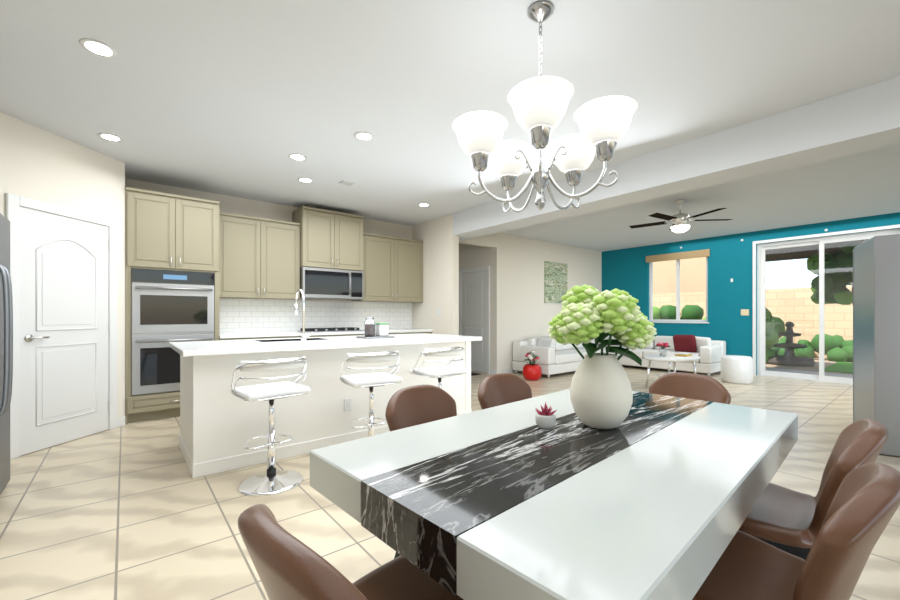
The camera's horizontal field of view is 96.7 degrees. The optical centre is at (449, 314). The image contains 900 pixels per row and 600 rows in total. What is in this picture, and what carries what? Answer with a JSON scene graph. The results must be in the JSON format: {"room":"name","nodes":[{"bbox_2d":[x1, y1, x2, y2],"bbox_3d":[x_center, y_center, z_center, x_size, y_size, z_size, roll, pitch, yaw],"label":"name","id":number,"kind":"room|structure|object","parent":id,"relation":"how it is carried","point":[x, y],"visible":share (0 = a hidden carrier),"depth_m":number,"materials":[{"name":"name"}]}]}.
{"room":"kitchen and dining room","nodes":[
{"label":"kitchen and dining room","id":0,"kind":"room"},
{"bbox_2d":[0,365,899,599],"bbox_3d":[2.139,1.200,3.671,11.250,0.100,12.000,0,0,-39],"label":"floor","id":1,"kind":"structure","parent":0,"point":[133,511],"depth_m":2.32,"materials":[{"name":"tile"}]},
{"bbox_2d":[0,213,12,493],"bbox_3d":[-2.945,0.250,2.142,0.811,1.800,0.910,0,0,-39],"label":"refrigerator","id":2,"kind":"object","parent":1,"relation":"on","point":[6,339],"visible":1,"depth_m":2.48,"materials":[{"name":"silver metal"}]},
{"bbox_2d":[125,387,179,424],"bbox_3d":[-3.249,1.003,4.690,0.837,0.295,0.617,0,0,-39],"label":"base cabinet","id":3,"kind":"object","parent":1,"relation":"on","point":[143,407],"depth_m":4.34,"materials":[{"name":"beige paint"}]},
{"bbox_2d":[214,335,312,340],"bbox_3d":[-2.486,0.715,5.310,1.100,0.870,0.617,0,0,-39],"label":"base cabinet","id":4,"kind":"object","parent":1,"relation":"on","point":[239,337],"depth_m":5.01,"materials":[{"name":"beige paint"}]},
{"bbox_2d":[217,327,428,338],"bbox_3d":[-1.697,0.260,5.945,3.125,0.040,0.627,0,0,-39],"label":"countertop","id":5,"kind":"structure","parent":4,"relation":"on","point":[224,334],"depth_m":5.49,"materials":[{"name":"white stone"}]},
{"bbox_2d":[298,327,363,331],"bbox_3d":[-1.760,0.216,5.915,0.830,0.048,0.460,0,0,-39],"label":"cooktop","id":6,"kind":"object","parent":5,"relation":"in","point":[341,329],"visible":0.98,"depth_m":5.78,"materials":[{"name":"silver metal"}]},
{"bbox_2d":[231,356,310,495],"bbox_3d":[-1.222,0.716,2.740,0.487,0.868,0.434,0,0,-45],"label":"bar stool","id":7,"kind":"object","parent":1,"relation":"on","point":[272,480],"visible":1,"depth_m":2.67,"materials":[{"name":"white leather"}]},
{"bbox_2d":[179,341,471,477],"bbox_3d":[-1.079,0.715,4.007,2.644,0.870,0.944,0,0,-39],"label":"kitchen island","id":8,"kind":"object","parent":1,"relation":"on","point":[220,423],"depth_m":3.27,"materials":[{"name":"white paint"}]},
{"bbox_2d":[169,333,480,356],"bbox_3d":[-1.064,0.260,3.974,2.760,0.040,1.110,0,0,-39],"label":"island countertop","id":9,"kind":"structure","parent":8,"relation":"on","point":[275,345],"depth_m":3.47,"materials":[{"name":"white stone"}]},
{"bbox_2d":[294,289,313,340],"bbox_3d":[-1.381,-0.003,3.775,0.118,0.486,0.249,0,0,-39],"label":"faucet","id":10,"kind":"object","parent":9,"relation":"on","point":[303,337],"visible":1,"depth_m":3.68,"materials":[{"name":"silver metal"}]},
{"bbox_2d":[357,317,394,338],"bbox_3d":[-0.785,0.130,4.233,0.340,0.220,0.220,0,0,-39],"label":"tray","id":11,"kind":"object","parent":9,"relation":"on","point":[382,330],"visible":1,"depth_m":4.17,"materials":[{"name":"silver metal"}]},
{"bbox_2d":[313,331,375,336],"bbox_3d":[-1.700,0.715,5.949,1.157,0.870,0.617,0,0,-39],"label":"base cabinet","id":12,"kind":"object","parent":1,"relation":"on","point":[375,331],"depth_m":5.59,"materials":[{"name":"beige paint"}]},
{"bbox_2d":[238,504,463,599],"bbox_3d":[-0.094,0.739,0.807,0.583,0.827,0.448,0,0,-45],"label":"dining chair","id":13,"kind":"object","parent":1,"relation":"on","point":[288,565],"visible":0.75,"depth_m":0.59,"materials":[{"name":"brown leather"}]},
{"bbox_2d":[340,351,402,436],"bbox_3d":[-0.632,0.716,3.219,0.487,0.868,0.434,0,0,-32],"label":"bar stool","id":14,"kind":"object","parent":1,"relation":"on","point":[371,381],"visible":0.83,"depth_m":3.12,"materials":[{"name":"silver metal"}]},
{"bbox_2d":[389,331,432,333],"bbox_3d":[-0.914,0.715,6.587,1.100,0.870,0.617,0,0,-39],"label":"base cabinet","id":15,"kind":"object","parent":1,"relation":"on","point":[390,332],"depth_m":6.39,"materials":[{"name":"beige paint"}]},
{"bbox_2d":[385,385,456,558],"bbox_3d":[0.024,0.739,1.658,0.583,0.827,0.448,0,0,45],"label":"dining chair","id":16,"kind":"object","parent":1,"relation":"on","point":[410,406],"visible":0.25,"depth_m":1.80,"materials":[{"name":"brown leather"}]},
{"bbox_2d":[410,346,467,388],"bbox_3d":[-0.093,0.716,3.683,0.487,0.868,0.434,0,0,-42],"label":"bar stool","id":17,"kind":"object","parent":1,"relation":"on","point":[442,371],"visible":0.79,"depth_m":3.54,"materials":[{"name":"white leather"}]},
{"bbox_2d":[478,373,531,409],"bbox_3d":[0.435,0.739,2.012,0.448,0.827,0.583,0,0,-40],"label":"dining chair","id":18,"kind":"object","parent":1,"relation":"on","point":[494,390],"visible":0.17,"depth_m":2.17,"materials":[{"name":"brown leather"}]},
{"bbox_2d":[522,351,541,380],"bbox_3d":[1.460,0.891,7.114,0.340,0.518,0.340,0,0,-39],"label":"planter","id":19,"kind":"object","parent":1,"relation":"on","point":[532,371],"visible":1,"depth_m":7.00,"materials":[{"name":"red ceramic"}]},
{"bbox_2d":[310,389,797,599],"bbox_3d":[0.486,0.771,1.368,1.600,0.762,0.900,0,0,-43],"label":"dining table","id":20,"kind":"object","parent":1,"relation":"on","point":[654,497],"visible":0.9,"depth_m":0.90,"materials":[{"name":"white paint"}]},
{"bbox_2d":[535,402,556,428],"bbox_3d":[0.332,0.345,1.389,0.075,0.088,0.075,0,0,-39],"label":"succulent pot","id":21,"kind":"object","parent":20,"relation":"on","point":[545,417],"visible":1,"depth_m":1.36,"materials":[{"name":"grey ceramic"}]},
{"bbox_2d":[548,284,656,428],"bbox_3d":[0.534,0.138,1.411,0.371,0.502,0.324,0,0,-39],"label":"vase","id":22,"kind":"object","parent":20,"relation":"on","point":[601,394],"visible":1,"depth_m":1.33,"materials":[{"name":"beige"}]},
{"bbox_2d":[512,335,725,377],"bbox_3d":[3.359,0.771,7.933,3.320,0.758,2.675,0,0,-39],"label":"sofa","id":23,"kind":"object","parent":1,"relation":"on","point":[555,357],"visible":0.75,"depth_m":7.80,"materials":[{"name":"white leather"}]},
{"bbox_2d":[644,353,699,386],"bbox_3d":[3.582,0.904,6.454,1.160,0.497,0.720,0,0,-39],"label":"coffee table","id":24,"kind":"object","parent":1,"relation":"on","point":[669,358],"visible":0.69,"depth_m":6.26,"materials":[{"name":"white"}]},
{"bbox_2d":[656,341,691,356],"bbox_3d":[3.573,0.535,6.383,0.637,0.240,0.263,0,0,-10],"label":"decor","id":25,"kind":"object","parent":24,"relation":"on","point":[662,345],"visible":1,"depth_m":6.32,"materials":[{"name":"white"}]},
{"bbox_2d":[649,373,730,403],"bbox_3d":[1.153,0.739,2.056,0.583,0.827,0.448,0,0,-43],"label":"dining chair","id":26,"kind":"object","parent":1,"relation":"on","point":[696,386],"visible":0.17,"depth_m":2.20,"materials":[{"name":"brown leather"}]},
{"bbox_2d":[720,355,753,383],"bbox_3d":[4.909,0.925,6.850,0.460,0.450,0.460,0,0,-39],"label":"pouf","id":27,"kind":"object","parent":1,"relation":"on","point":[736,369],"visible":1,"depth_m":6.67,"materials":[{"name":"white"}]},
{"bbox_2d":[692,463,899,599],"bbox_3d":[0.732,0.739,1.028,0.448,0.827,0.583,0,0,-41],"label":"dining chair","id":28,"kind":"object","parent":1,"relation":"on","point":[864,505],"visible":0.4,"depth_m":0.80,"materials":[{"name":"brown leather"}]},
{"bbox_2d":[739,419,888,559],"bbox_3d":[1.094,0.739,1.391,0.448,0.827,0.583,0,0,-45],"label":"dining chair","id":29,"kind":"object","parent":1,"relation":"on","point":[790,521],"visible":0.46,"depth_m":1.23,"materials":[{"name":"brown leather"}]},
{"bbox_2d":[853,234,899,456],"bbox_3d":[4.099,0.250,3.360,0.910,1.800,0.811,0,0,35],"label":"refrigerator","id":30,"kind":"object","parent":1,"relation":"on","point":[876,328],"visible":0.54,"depth_m":3.28,"materials":[{"name":"silver metal"}]},
{"bbox_2d":[0,76,899,455],"bbox_3d":[2.091,-0.220,3.729,10.950,2.740,11.550,0,0,-39],"label":"wall","id":31,"kind":"structure","parent":0,"point":[38,164],"depth_m":5.05,"materials":[{"name":"beige paint"}]},
{"bbox_2d":[6,193,116,459],"bbox_3d":[-3.451,0.092,3.617,0.669,2.115,0.669,0,0,-39],"label":"pantry door","id":32,"kind":"structure","parent":31,"relation":"in","point":[63,273],"depth_m":3.55,"materials":[{"name":"white wood"}]},
{"bbox_2d":[125,187,220,274],"bbox_3d":[-3.249,-0.917,4.690,0.837,0.845,0.617,0,0,-39],"label":"upper cabinet","id":33,"kind":"object","parent":31,"relation":"attached to","point":[164,231],"depth_m":4.43,"materials":[{"name":"beige paint"}]},
{"bbox_2d":[131,269,213,394],"bbox_3d":[-3.218,0.180,4.649,0.758,1.340,0.659,0,0,-39],"label":"wall oven","id":34,"kind":"object","parent":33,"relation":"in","point":[167,307],"visible":0.96,"depth_m":4.39,"materials":[{"name":"silver metal"}]},
{"bbox_2d":[214,212,300,298],"bbox_3d":[-2.598,-0.750,5.393,1.026,1.060,0.347,0,0,-39],"label":"upper cabinet","id":35,"kind":"object","parent":31,"relation":"attached to","point":[253,264],"depth_m":5.24,"materials":[{"name":"beige paint"}]},
{"bbox_2d":[293,206,364,270],"bbox_3d":[-1.812,-1.091,5.980,0.926,0.838,0.427,0,0,-39],"label":"upper cabinet","id":36,"kind":"object","parent":31,"relation":"attached to","point":[329,239],"depth_m":5.78,"materials":[{"name":"beige paint"}]},
{"bbox_2d":[300,267,362,299],"bbox_3d":[-1.798,-0.455,5.962,0.918,0.426,0.469,0,0,-39],"label":"microwave","id":37,"kind":"object","parent":36,"relation":"attached to","point":[326,283],"visible":0.92,"depth_m":5.79,"materials":[{"name":"silver metal"}]},
{"bbox_2d":[349,233,422,302],"bbox_3d":[-1.024,-0.750,6.672,1.163,1.060,0.347,0,0,-39],"label":"upper cabinet","id":38,"kind":"object","parent":31,"relation":"attached to","point":[393,273],"depth_m":6.52,"materials":[{"name":"beige paint"}]},
{"bbox_2d":[437,308,440,315],"bbox_3d":[-0.180,-0.050,6.554,0.011,0.120,0.120,0,0,-39],"label":"light switch","id":39,"kind":"object","parent":31,"relation":"attached to","point":[438,311],"visible":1,"depth_m":6.55,"materials":[{"name":"white plastic"}]},
{"bbox_2d":[459,266,489,373],"bbox_3d":[0.466,0.092,8.175,0.063,2.115,0.930,0,0,-39],"label":"hall door","id":40,"kind":"structure","parent":31,"relation":"in","point":[474,302],"depth_m":8.12,"materials":[{"name":"white wood"}]},
{"bbox_2d":[502,368,521,372],"bbox_3d":[2.419,1.105,8.914,3.599,0.090,0.013,0,0,-39],"label":"baseboard","id":41,"kind":"structure","parent":31,"relation":"attached to","point":[510,370],"depth_m":7.89,"materials":[{"name":"white"}]},
{"bbox_2d":[544,261,566,303],"bbox_3d":[2.348,-0.705,8.844,0.820,0.910,0.032,0,0,-39],"label":"canvas art","id":42,"kind":"object","parent":31,"relation":"attached to","point":[555,282],"visible":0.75,"depth_m":8.78,"materials":[{"name":"green"}]},
{"bbox_2d":[646,249,709,323],"bbox_3d":[4.955,-0.588,8.724,0.165,1.525,1.290,0,0,-39],"label":"window","id":43,"kind":"structure","parent":31,"relation":"in","point":[677,257],"depth_m":8.73,"materials":[{"name":"white"}]},
{"bbox_2d":[753,224,899,383],"bbox_3d":[6.438,-0.125,6.926,0.152,2.550,1.930,0,0,-39],"label":"slider","id":44,"kind":"object","parent":31,"relation":"attached to","point":[820,241],"visible":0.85,"depth_m":7.14,"materials":[{"name":"white"}]},
{"bbox_2d":[0,0,899,251],"bbox_3d":[2.139,-1.640,3.671,11.250,0.100,12.000,0,0,-39],"label":"ceiling","id":45,"kind":"structure","parent":0,"point":[240,98],"depth_m":2.80,"materials":[{"name":"white paint"}]},
{"bbox_2d":[79,38,117,57],"bbox_3d":[-2.092,-1.587,2.384,0.176,0.005,0.176,0,0,-39],"label":"recessed light","id":46,"kind":"object","parent":45,"relation":"in","point":[98,48],"visible":1,"depth_m":2.38,"materials":[{"name":"white"}]},
{"bbox_2d":[97,133,122,141],"bbox_3d":[-3.035,-1.587,3.577,0.176,0.005,0.176,0,0,-39],"label":"recessed light","id":47,"kind":"object","parent":45,"relation":"in","point":[110,137],"visible":1,"depth_m":3.57,"materials":[{"name":"white"}]},
{"bbox_2d":[288,154,306,160],"bbox_3d":[-1.532,-1.587,4.025,0.176,0.005,0.176,0,0,-39],"label":"recessed light","id":48,"kind":"object","parent":45,"relation":"in","point":[298,157],"visible":1,"depth_m":4.03,"materials":[{"name":"white"}]},
{"bbox_2d":[298,178,312,182],"bbox_3d":[-1.703,-1.587,4.711,0.176,0.005,0.176,0,0,-39],"label":"recessed light","id":49,"kind":"object","parent":45,"relation":"in","point":[306,180],"visible":1,"depth_m":4.72,"materials":[{"name":"white"}]},
{"bbox_2d":[339,180,355,185],"bbox_3d":[-1.236,-1.584,4.819,0.160,0.010,0.140,0,0,-39],"label":"ceiling vent","id":50,"kind":"object","parent":45,"relation":"in","point":[346,183],"visible":1,"depth_m":4.80,"materials":[{"name":"white metal"}]},
{"bbox_2d":[354,132,373,140],"bbox_3d":[-0.763,-1.587,3.555,0.176,0.005,0.176,0,0,-39],"label":"recessed light","id":51,"kind":"object","parent":45,"relation":"in","point":[364,136],"visible":1,"depth_m":3.55,"materials":[{"name":"white"}]},
{"bbox_2d":[418,203,429,206],"bbox_3d":[-0.377,-1.587,5.776,0.176,0.005,0.176,0,0,-39],"label":"recessed light","id":52,"kind":"object","parent":45,"relation":"in","point":[423,205],"visible":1,"depth_m":5.79,"materials":[{"name":"white"}]},
{"bbox_2d":[452,0,637,212],"bbox_3d":[0.490,-1.067,2.104,0.870,1.045,0.893,0,0,-39],"label":"chandelier","id":53,"kind":"object","parent":45,"relation":"hanging from","point":[539,104],"visible":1,"depth_m":1.96,"materials":[{"name":"white glass"}]},
{"bbox_2d":[629,200,732,232],"bbox_3d":[3.172,-1.367,5.566,1.269,0.445,1.281,0,0,-39],"label":"ceiling fan","id":54,"kind":"object","parent":45,"relation":"hanging from","point":[680,220],"visible":1,"depth_m":5.49,"materials":[{"name":"black wood"}]},
{"label":"outside","id":55,"kind":"structure","parent":0,"visible":0},
{"bbox_2d":[653,239,868,377],"bbox_3d":[8.560,-1.380,11.467,8.850,5.341,17.000,0,0,-39],"label":"garden","id":56,"kind":"object","parent":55,"point":[771,356],"depth_m":10.33,"materials":[{"name":"beige concrete"}]}
]}

